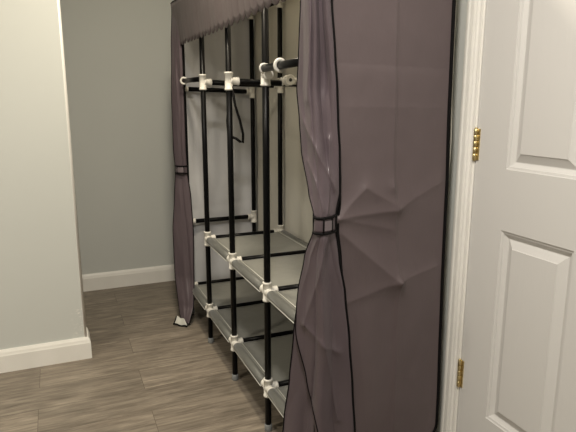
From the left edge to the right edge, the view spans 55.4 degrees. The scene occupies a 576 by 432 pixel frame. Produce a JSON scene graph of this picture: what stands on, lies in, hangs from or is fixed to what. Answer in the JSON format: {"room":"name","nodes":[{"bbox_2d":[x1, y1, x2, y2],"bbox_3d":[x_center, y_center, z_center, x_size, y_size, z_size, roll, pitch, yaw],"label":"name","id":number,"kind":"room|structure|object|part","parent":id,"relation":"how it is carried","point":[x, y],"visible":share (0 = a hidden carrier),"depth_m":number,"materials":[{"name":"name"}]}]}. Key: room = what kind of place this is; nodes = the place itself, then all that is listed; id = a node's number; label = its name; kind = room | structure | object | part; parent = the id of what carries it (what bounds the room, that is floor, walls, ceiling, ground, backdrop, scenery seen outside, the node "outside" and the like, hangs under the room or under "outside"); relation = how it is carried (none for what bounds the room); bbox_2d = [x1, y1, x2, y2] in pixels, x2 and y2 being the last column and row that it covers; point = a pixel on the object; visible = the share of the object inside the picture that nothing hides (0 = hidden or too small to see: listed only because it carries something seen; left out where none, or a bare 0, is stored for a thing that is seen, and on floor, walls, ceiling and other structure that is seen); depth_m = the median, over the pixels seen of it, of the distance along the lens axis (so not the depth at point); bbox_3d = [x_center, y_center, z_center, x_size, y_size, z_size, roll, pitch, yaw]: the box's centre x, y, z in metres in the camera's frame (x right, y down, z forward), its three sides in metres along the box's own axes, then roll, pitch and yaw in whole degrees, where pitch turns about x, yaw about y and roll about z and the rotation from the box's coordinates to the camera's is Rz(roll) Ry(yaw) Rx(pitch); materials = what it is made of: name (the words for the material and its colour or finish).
{"room":"walk-in closet","nodes":[
{"label":"walk-in closet","id":0,"kind":"room"},
{"bbox_2d":[0,0,83,349],"bbox_3d":[-2.225,-0.413,1.961,2.652,2.440,0.120,-5,13,-22],"label":"wall","id":1,"kind":"structure","parent":0,"point":[40,292],"depth_m":2.43,"materials":[{"name":"paint"}]},
{"bbox_2d":[0,327,91,372],"bbox_3d":[-2.209,0.728,2.200,2.679,0.108,0.136,-5,13,-22],"label":"baseboard","id":2,"kind":"structure","parent":1,"relation":"attached to","point":[50,353],"depth_m":2.57,"materials":[{"name":"white paint"}]},
{"bbox_2d":[57,0,86,336],"bbox_3d":[-0.996,-0.519,2.466,0.012,2.440,0.121,-5,13,-22],"label":"trim","id":3,"kind":"structure","parent":1,"relation":"attached to","point":[58,1],"depth_m":2.47,"materials":[{"name":"white paint"}]},
{"bbox_2d":[60,0,174,274],"bbox_3d":[-2.121,-0.646,3.069,3.920,2.440,0.100,-5,13,-22],"label":"wall","id":4,"kind":"structure","parent":0,"point":[117,53],"depth_m":3.49,"materials":[{"name":"paint"}]},
{"bbox_2d":[82,264,174,291],"bbox_3d":[-2.099,0.504,3.257,3.720,0.112,0.014,-5,13,-22],"label":"baseboard","id":5,"kind":"structure","parent":4,"relation":"attached to","point":[139,276],"depth_m":3.67,"materials":[{"name":"white paint"}]},
{"bbox_2d":[0,280,282,431],"bbox_3d":[-0.920,1.159,0.660,4.020,0.100,6.063,-5,13,-22],"label":"floor","id":6,"kind":"structure","parent":0,"point":[145,372],"depth_m":2.43,"materials":[{"name":"brown wood"}]},
{"bbox_2d":[170,0,456,431],"bbox_3d":[-0.091,-0.123,2.320,0.576,1.727,1.808,-5,13,-22],"label":"wardrobe","id":7,"kind":"object","parent":6,"relation":"on","point":[333,305],"visible":1,"depth_m":1.65,"materials":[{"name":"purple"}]},
{"bbox_2d":[171,13,193,323],"bbox_3d":[-0.570,-0.252,2.956,0.103,1.685,0.224,-5,13,-22],"label":"curtain","id":8,"kind":"object","parent":7,"relation":"hanging from","point":[183,221],"depth_m":3.03,"materials":[{"name":"fabric"}]},
{"bbox_3d":[-0.559,-0.266,3.028,0.024,1.668,0.024,-5,13,-22],"label":"post","id":9,"kind":"part","parent":7,"relation":"part of","materials":[{"name":"black metal"}]},
{"bbox_3d":[-0.480,-0.679,2.742,0.024,0.028,0.401,-5,13,-23],"label":"hanging rail","id":10,"kind":"part","parent":7,"relation":"part of","materials":[{"name":"black metal"}]},
{"bbox_3d":[-0.397,-0.186,2.652,0.024,1.668,0.024,-5,13,-22],"label":"post","id":11,"kind":"part","parent":7,"relation":"part of","materials":[{"name":"black metal"}]},
{"bbox_3d":[-0.380,-0.690,3.016,0.349,0.036,0.024,-5,13,-22],"label":"rod","id":12,"kind":"part","parent":7,"relation":"part of","materials":[{"name":"black metal"}]},
{"bbox_3d":[-0.381,-0.319,3.129,0.412,1.635,0.025,-5,13,-22],"label":"panel","id":13,"kind":"part","parent":7,"relation":"part of","materials":[{"name":"grey fabric"}]},
{"bbox_3d":[-0.380,0.383,3.242,0.348,0.024,0.024,-5,13,-22],"label":"rod","id":14,"kind":"part","parent":7,"relation":"part of","materials":[{"name":"black metal"}]},
{"bbox_3d":[-0.380,0.016,3.164,0.348,0.024,0.024,-5,13,-22],"label":"rod","id":15,"kind":"part","parent":7,"relation":"part of","materials":[{"name":"black metal"}]},
{"bbox_2d":[192,279,262,309],"bbox_3d":[-0.299,0.423,3.054,0.424,0.033,0.388,-5,13,-22],"label":"shelf","id":16,"kind":"object","parent":7,"relation":"attached to","point":[221,292],"depth_m":3.06,"materials":[{"name":"grey fabric"}]},
{"bbox_3d":[-0.236,-0.107,2.276,0.024,1.668,0.024,-5,13,-22],"label":"post","id":17,"kind":"part","parent":7,"relation":"part of","materials":[{"name":"black metal"}]},
{"bbox_3d":[-0.218,0.462,2.865,0.348,0.024,0.024,-5,13,-22],"label":"rod","id":18,"kind":"part","parent":7,"relation":"part of","materials":[{"name":"black metal"}]},
{"bbox_3d":[-0.218,-0.633,2.635,0.349,0.036,0.024,-5,13,-22],"label":"rod","id":19,"kind":"part","parent":7,"relation":"part of","materials":[{"name":"black metal"}]},
{"bbox_3d":[-0.218,0.096,2.788,0.348,0.024,0.024,-5,13,-22],"label":"rod","id":20,"kind":"part","parent":7,"relation":"part of","materials":[{"name":"black metal"}]},
{"bbox_2d":[209,303,293,341],"bbox_3d":[-0.138,0.502,2.678,0.424,0.033,0.388,-5,13,-22],"label":"shelf","id":21,"kind":"object","parent":7,"relation":"attached to","point":[250,316],"depth_m":2.68,"materials":[{"name":"grey fabric"}]},
{"bbox_3d":[-0.201,-0.297,3.175,0.024,1.668,0.024,-5,13,-22],"label":"post","id":22,"kind":"part","parent":7,"relation":"part of","materials":[{"name":"black metal"}]},
{"bbox_2d":[206,230,307,261],"bbox_3d":[-0.138,0.136,2.600,0.424,0.033,0.388,-5,13,-22],"label":"shelf","id":23,"kind":"object","parent":7,"relation":"attached to","point":[247,244],"depth_m":2.64,"materials":[{"name":"grey fabric"}]},
{"bbox_2d":[233,334,292,385],"bbox_3d":[0.024,0.581,2.301,0.424,0.033,0.388,-5,13,-22],"label":"shelf","id":24,"kind":"object","parent":7,"relation":"attached to","point":[250,350],"depth_m":2.31,"materials":[{"name":"grey fabric"}]},
{"bbox_3d":[-0.074,-0.028,1.900,0.024,1.668,0.024,-5,13,-22],"label":"post","id":25,"kind":"part","parent":7,"relation":"part of","materials":[{"name":"black metal"}]},
{"bbox_2d":[231,253,304,291],"bbox_3d":[0.024,0.215,2.224,0.424,0.033,0.388,-5,13,-22],"label":"shelf","id":26,"kind":"object","parent":7,"relation":"attached to","point":[285,268],"depth_m":2.25,"materials":[{"name":"grey fabric"}]},
{"bbox_3d":[-0.057,-0.547,2.260,0.349,0.034,0.024,-5,13,-22],"label":"rod","id":27,"kind":"part","parent":7,"relation":"part of","materials":[{"name":"black metal"}]},
{"bbox_3d":[-0.057,0.541,2.489,0.348,0.024,0.024,-5,13,-22],"label":"rod","id":28,"kind":"part","parent":7,"relation":"part of","materials":[{"name":"black metal"}]},
{"bbox_3d":[-0.057,0.175,2.412,0.348,0.024,0.024,-5,13,-22],"label":"rod","id":29,"kind":"part","parent":7,"relation":"part of","materials":[{"name":"black metal"}]},
{"bbox_2d":[267,385,287,416],"bbox_3d":[0.186,0.660,1.925,0.424,0.033,0.388,-5,13,-22],"label":"shelf","id":30,"kind":"object","parent":7,"relation":"attached to","point":[277,394],"depth_m":1.97,"materials":[{"name":"grey fabric"}]},
{"bbox_3d":[-0.005,-0.446,1.612,0.024,0.028,0.399,-5,13,-22],"label":"hanging rail","id":31,"kind":"part","parent":7,"relation":"part of","materials":[{"name":"black metal"}]},
{"bbox_3d":[-0.040,-0.217,2.799,0.024,1.668,0.024,-5,13,-22],"label":"post","id":32,"kind":"part","parent":7,"relation":"part of","materials":[{"name":"black metal"}]},
{"bbox_2d":[266,289,297,323],"bbox_3d":[0.186,0.294,1.848,0.424,0.033,0.388,-5,13,-22],"label":"shelf","id":33,"kind":"object","parent":7,"relation":"attached to","point":[284,300],"depth_m":1.87,"materials":[{"name":"grey fabric"}]},
{"bbox_3d":[0.105,0.621,2.113,0.348,0.024,0.024,-5,13,-22],"label":"rod","id":34,"kind":"part","parent":7,"relation":"part of","materials":[{"name":"black metal"}]},
{"bbox_3d":[0.105,0.254,2.036,0.348,0.024,0.024,-5,13,-22],"label":"rod","id":35,"kind":"part","parent":7,"relation":"part of","materials":[{"name":"black metal"}]},
{"bbox_2d":[283,0,353,431],"bbox_3d":[0.074,0.042,1.506,0.260,1.678,0.122,3,12,16],"label":"curtain","id":36,"kind":"object","parent":7,"relation":"hanging from","point":[320,392],"depth_m":1.48,"materials":[{"name":"fabric"}]},
{"bbox_3d":[0.147,-0.164,2.430,0.024,1.640,1.708,-5,13,-22],"label":"panel","id":37,"kind":"part","parent":7,"relation":"part of","materials":[{"name":"grey fabric"}]},
{"bbox_3d":[0.286,-0.024,1.546,0.444,1.580,0.045,-5,13,-22],"label":"panel","id":38,"kind":"part","parent":7,"relation":"part of","materials":[{"name":"fabric"}]},
{"bbox_2d":[254,0,466,431],"bbox_3d":[0.795,-0.232,1.104,0.100,2.440,5.863,-5,13,-22],"label":"wall","id":39,"kind":"structure","parent":0,"point":[461,5],"depth_m":1.69,"materials":[{"name":"paint"}]},
{"bbox_2d":[440,0,486,431],"bbox_3d":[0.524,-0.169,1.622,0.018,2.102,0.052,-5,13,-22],"label":"trim","id":40,"kind":"structure","parent":39,"relation":"attached to","point":[475,8],"depth_m":1.65,"materials":[{"name":"white paint"}]},
{"bbox_2d":[456,0,575,431],"bbox_3d":[0.687,-0.057,1.232,0.101,2.020,0.820,-5,13,-22],"label":"door","id":41,"kind":"structure","parent":39,"relation":"in","point":[516,372],"depth_m":1.45,"materials":[{"name":"white paint"}]}
]}

